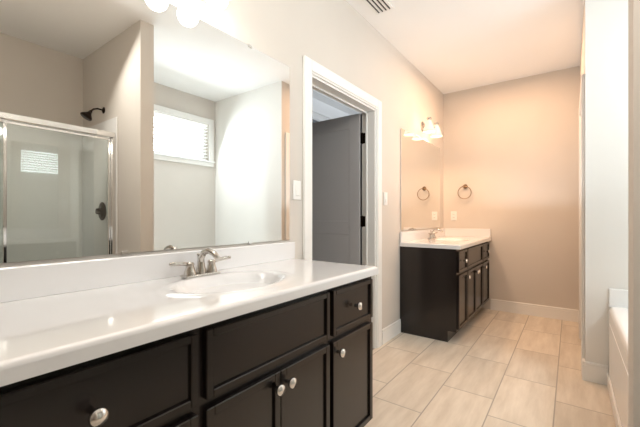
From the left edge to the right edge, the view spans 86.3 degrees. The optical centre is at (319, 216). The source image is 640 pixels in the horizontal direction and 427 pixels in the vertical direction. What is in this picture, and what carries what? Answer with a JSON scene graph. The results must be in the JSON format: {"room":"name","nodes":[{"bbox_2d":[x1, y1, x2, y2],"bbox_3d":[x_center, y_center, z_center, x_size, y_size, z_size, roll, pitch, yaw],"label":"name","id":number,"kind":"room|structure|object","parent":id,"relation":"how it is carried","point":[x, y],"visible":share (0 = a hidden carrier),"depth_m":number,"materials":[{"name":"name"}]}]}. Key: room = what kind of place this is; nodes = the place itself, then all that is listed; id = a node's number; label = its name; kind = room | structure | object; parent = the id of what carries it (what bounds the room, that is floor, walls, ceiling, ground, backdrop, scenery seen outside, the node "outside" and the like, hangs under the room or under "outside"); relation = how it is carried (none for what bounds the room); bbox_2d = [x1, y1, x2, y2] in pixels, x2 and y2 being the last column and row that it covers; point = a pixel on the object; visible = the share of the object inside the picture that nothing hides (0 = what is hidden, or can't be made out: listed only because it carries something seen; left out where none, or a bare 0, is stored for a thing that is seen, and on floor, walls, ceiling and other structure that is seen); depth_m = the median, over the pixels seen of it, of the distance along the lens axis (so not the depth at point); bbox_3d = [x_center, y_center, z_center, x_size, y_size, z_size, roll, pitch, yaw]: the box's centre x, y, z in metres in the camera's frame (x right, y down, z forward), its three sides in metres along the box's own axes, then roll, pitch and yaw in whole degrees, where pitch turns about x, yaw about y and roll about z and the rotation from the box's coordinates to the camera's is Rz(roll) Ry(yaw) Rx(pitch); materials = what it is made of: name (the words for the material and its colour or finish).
{"room":"bathroom","nodes":[
{"label":"bathroom","id":0,"kind":"room"},
{"bbox_2d":[0,0,442,328],"bbox_3d":[-0.285,-0.240,1.977,0.120,2.720,6.490,0,0,36],"label":"wall","id":1,"kind":"structure","parent":0,"point":[278,30],"depth_m":2.50,"materials":[{"name":"beige paint"}]},
{"bbox_2d":[293,180,300,199],"bbox_3d":[-0.138,-0.160,2.064,0.010,0.116,0.072,0,0,36],"label":"switch plate","id":2,"kind":"object","parent":1,"relation":"attached to","point":[296,190],"visible":1,"depth_m":2.06,"materials":[{"name":"white plastic"}]},
{"bbox_2d":[312,113,364,264],"bbox_3d":[0.022,0.108,3.198,0.898,2.000,0.171,0,0,36],"label":"door leaf","id":3,"kind":"structure","parent":1,"relation":"in","point":[338,221],"depth_m":3.08,"materials":[{"name":"grey paint"}]},
{"bbox_2d":[303,55,381,348],"bbox_3d":[0.159,0.060,2.582,0.158,2.119,1.068,0,0,36],"label":"door frame","id":4,"kind":"structure","parent":1,"relation":"attached to","point":[318,77],"depth_m":2.90,"materials":[{"name":"white paint"}]},
{"bbox_2d":[384,192,387,204],"bbox_3d":[0.589,-0.160,3.054,0.010,0.116,0.072,0,0,36],"label":"switch plate","id":5,"kind":"object","parent":1,"relation":"attached to","point":[385,198],"visible":1,"depth_m":3.05,"materials":[{"name":"white plastic"}]},
{"bbox_2d":[382,319,400,344],"bbox_3d":[0.658,1.055,3.146,0.016,0.130,0.400,0,0,36],"label":"baseboard","id":6,"kind":"structure","parent":1,"relation":"attached to","point":[391,331],"depth_m":3.13,"materials":[{"name":"white paint"}]},
{"bbox_2d":[421,117,442,137],"bbox_3d":[1.224,-0.985,3.772,0.184,0.160,0.390,0,0,36],"label":"wall lamp","id":7,"kind":"object","parent":1,"relation":"attached to","point":[427,127],"visible":1,"depth_m":3.72,"materials":[{"name":"white glass"}]},
{"bbox_2d":[312,90,358,118],"bbox_3d":[-0.331,-1.650,4.896,0.750,0.100,6.900,0,0,36],"label":"ceiling","id":8,"kind":"structure","parent":0,"point":[323,105],"depth_m":5.09,"materials":[{"name":"paint"}]},
{"bbox_2d":[346,0,583,93],"bbox_3d":[0.840,-1.650,1.151,2.910,0.100,6.490,0,0,36],"label":"ceiling","id":9,"kind":"structure","parent":0,"point":[446,46],"depth_m":3.03,"materials":[{"name":"paint"}]},
{"bbox_2d":[362,0,394,14],"bbox_3d":[0.403,-1.594,2.508,0.160,0.012,0.360,0,0,36],"label":"ceiling vent","id":10,"kind":"object","parent":9,"relation":"in","point":[376,7],"visible":1,"depth_m":2.57,"materials":[{"name":"white metal"}]},
{"bbox_2d":[364,308,615,426],"bbox_3d":[0.888,1.170,1.116,2.790,0.100,6.490,0,0,36],"label":"floor","id":11,"kind":"structure","parent":0,"point":[482,367],"depth_m":2.35,"materials":[{"name":"tile"}]},
{"bbox_2d":[0,242,377,426],"bbox_3d":[-0.491,0.624,1.099,0.581,0.993,1.906,0,0,36],"label":"bathroom vanity","id":12,"kind":"object","parent":11,"relation":"on","point":[271,335],"visible":1,"depth_m":1.03,"materials":[{"name":"brown wood"}]},
{"bbox_2d":[0,0,289,262],"bbox_3d":[-0.724,-0.373,1.266,0.008,1.025,1.842,0,0,36],"label":"mirror","id":13,"kind":"object","parent":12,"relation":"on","point":[128,126],"visible":1,"depth_m":1.29,"materials":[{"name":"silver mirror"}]},
{"bbox_2d":[168,247,231,279],"bbox_3d":[-0.460,0.187,1.399,0.145,0.120,0.293,0,0,36],"label":"faucet","id":14,"kind":"object","parent":12,"relation":"on","point":[210,272],"depth_m":1.41,"materials":[{"name":"silver metal"}]},
{"bbox_2d":[400,228,490,341],"bbox_3d":[1.427,0.624,3.710,0.581,0.993,1.425,0,0,36],"label":"bathroom vanity","id":15,"kind":"object","parent":11,"relation":"on","point":[444,284],"visible":1,"depth_m":3.21,"materials":[{"name":"brown wood"}]},
{"bbox_2d":[401,128,439,230],"bbox_3d":[1.155,-0.366,3.824,0.008,1.010,1.230,0,0,36],"label":"mirror","id":16,"kind":"object","parent":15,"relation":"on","point":[420,183],"visible":0.96,"depth_m":3.73,"materials":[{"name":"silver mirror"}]},
{"bbox_2d":[427,228,443,239],"bbox_3d":[1.290,0.187,3.780,0.145,0.120,0.293,0,0,36],"label":"faucet","id":17,"kind":"object","parent":15,"relation":"on","point":[432,236],"depth_m":3.78,"materials":[{"name":"silver metal"}]},
{"bbox_2d":[607,288,627,426],"bbox_3d":[1.930,0.797,1.343,1.134,0.645,1.484,0,0,36],"label":"tub","id":18,"kind":"object","parent":11,"relation":"on","point":[617,380],"visible":0.67,"depth_m":1.89,"materials":[{"name":"white plastic"}]},
{"bbox_2d":[443,66,579,309],"bbox_3d":[2.221,-0.240,4.088,1.420,2.720,0.120,0,0,36],"label":"wall","id":19,"kind":"structure","parent":0,"point":[511,154],"depth_m":3.94,"materials":[{"name":"beige paint"}]},
{"bbox_2d":[451,211,456,219],"bbox_3d":[1.715,-0.010,4.379,0.072,0.116,0.008,0,0,36],"label":"electrical outlet plate","id":20,"kind":"object","parent":19,"relation":"attached to","point":[453,215],"visible":1,"depth_m":4.37,"materials":[{"name":"white plastic"}]},
{"bbox_2d":[458,184,471,198],"bbox_3d":[1.816,-0.314,4.279,0.166,0.189,0.050,0,0,36],"label":"towel ring","id":21,"kind":"object","parent":19,"relation":"attached to","point":[464,186],"visible":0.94,"depth_m":4.28,"materials":[{"name":"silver metal"}]},
{"bbox_2d":[490,299,577,321],"bbox_3d":[2.400,1.055,3.873,0.844,0.130,0.016,0,0,36],"label":"baseboard","id":22,"kind":"structure","parent":19,"relation":"attached to","point":[559,313],"depth_m":3.84,"materials":[{"name":"white paint"}]},
{"bbox_2d":[580,0,584,86],"bbox_3d":[2.392,-0.240,3.070,0.060,2.720,1.560,0,0,36],"label":"wall","id":23,"kind":"structure","parent":0,"point":[583,49],"depth_m":2.65,"materials":[{"name":"beige paint"}]},
{"bbox_2d":[579,74,584,374],"bbox_3d":[2.161,0.058,2.774,0.077,2.125,0.972,0,0,36],"label":"door frame","id":24,"kind":"structure","parent":23,"relation":"attached to","point":[582,216],"depth_m":2.40,"materials":[{"name":"white paint"}]},
{"bbox_2d":[585,0,595,362],"bbox_3d":[1.847,-0.240,2.329,0.060,2.720,0.002,0,0,36],"label":"wall","id":25,"kind":"structure","parent":0,"point":[590,180],"depth_m":2.33,"materials":[{"name":"beige paint"}]},
{"bbox_2d":[585,361,607,384],"bbox_3d":[1.866,1.055,2.304,0.120,0.130,0.016,0,0,36],"label":"baseboard","id":26,"kind":"structure","parent":25,"relation":"attached to","point":[595,372],"depth_m":2.30,"materials":[{"name":"white paint"}]},
{"bbox_2d":[596,0,627,372],"bbox_3d":[2.902,-0.240,2.608,1.310,2.720,1.700,0,0,36],"label":"wall","id":27,"kind":"structure","parent":0,"point":[612,144],"depth_m":2.27,"materials":[{"name":"beige paint"}]},
{"bbox_2d":[628,0,639,426],"bbox_3d":[1.440,-0.240,0.710,1.180,2.720,0.110,0,0,36],"label":"wall","id":28,"kind":"structure","parent":0,"point":[633,213],"depth_m":1.01,"materials":[{"name":"beige paint"}]},
{"bbox_3d":[1.889,-0.240,2.386,0.060,2.720,0.138,0,0,36],"label":"wall","id":29,"kind":"structure","parent":0,"visible":0},
{"bbox_2d":[582,358,584,379],"bbox_3d":[1.827,1.055,2.366,0.016,0.130,0.069,0,0,36],"label":"baseboard","id":30,"kind":"structure","parent":29,"relation":"attached to","point":[583,368],"depth_m":2.34,"materials":[{"name":"white paint"}]},
{"bbox_3d":[-0.423,-0.240,4.964,0.120,2.720,6.900,0,0,36],"label":"wall","id":31,"kind":"structure","parent":0,"visible":0},
{"bbox_2d":[312,111,329,121],"bbox_3d":[-0.343,-1.550,4.905,0.080,0.100,6.660,0,0,36],"label":"crown molding","id":32,"kind":"structure","parent":31,"relation":"attached to","point":[317,117],"depth_m":5.29,"materials":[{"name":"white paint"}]},
{"bbox_3d":[-0.069,-1.730,4.704,0.100,0.060,5.900,0,0,36],"label":"ceiling","id":33,"kind":"structure","parent":0,"visible":0},
{"bbox_2d":[312,89,359,112],"bbox_3d":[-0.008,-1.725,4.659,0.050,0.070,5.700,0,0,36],"label":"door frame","id":34,"kind":"structure","parent":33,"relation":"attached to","point":[335,100],"depth_m":4.99,"materials":[{"name":"white paint"}]}
]}

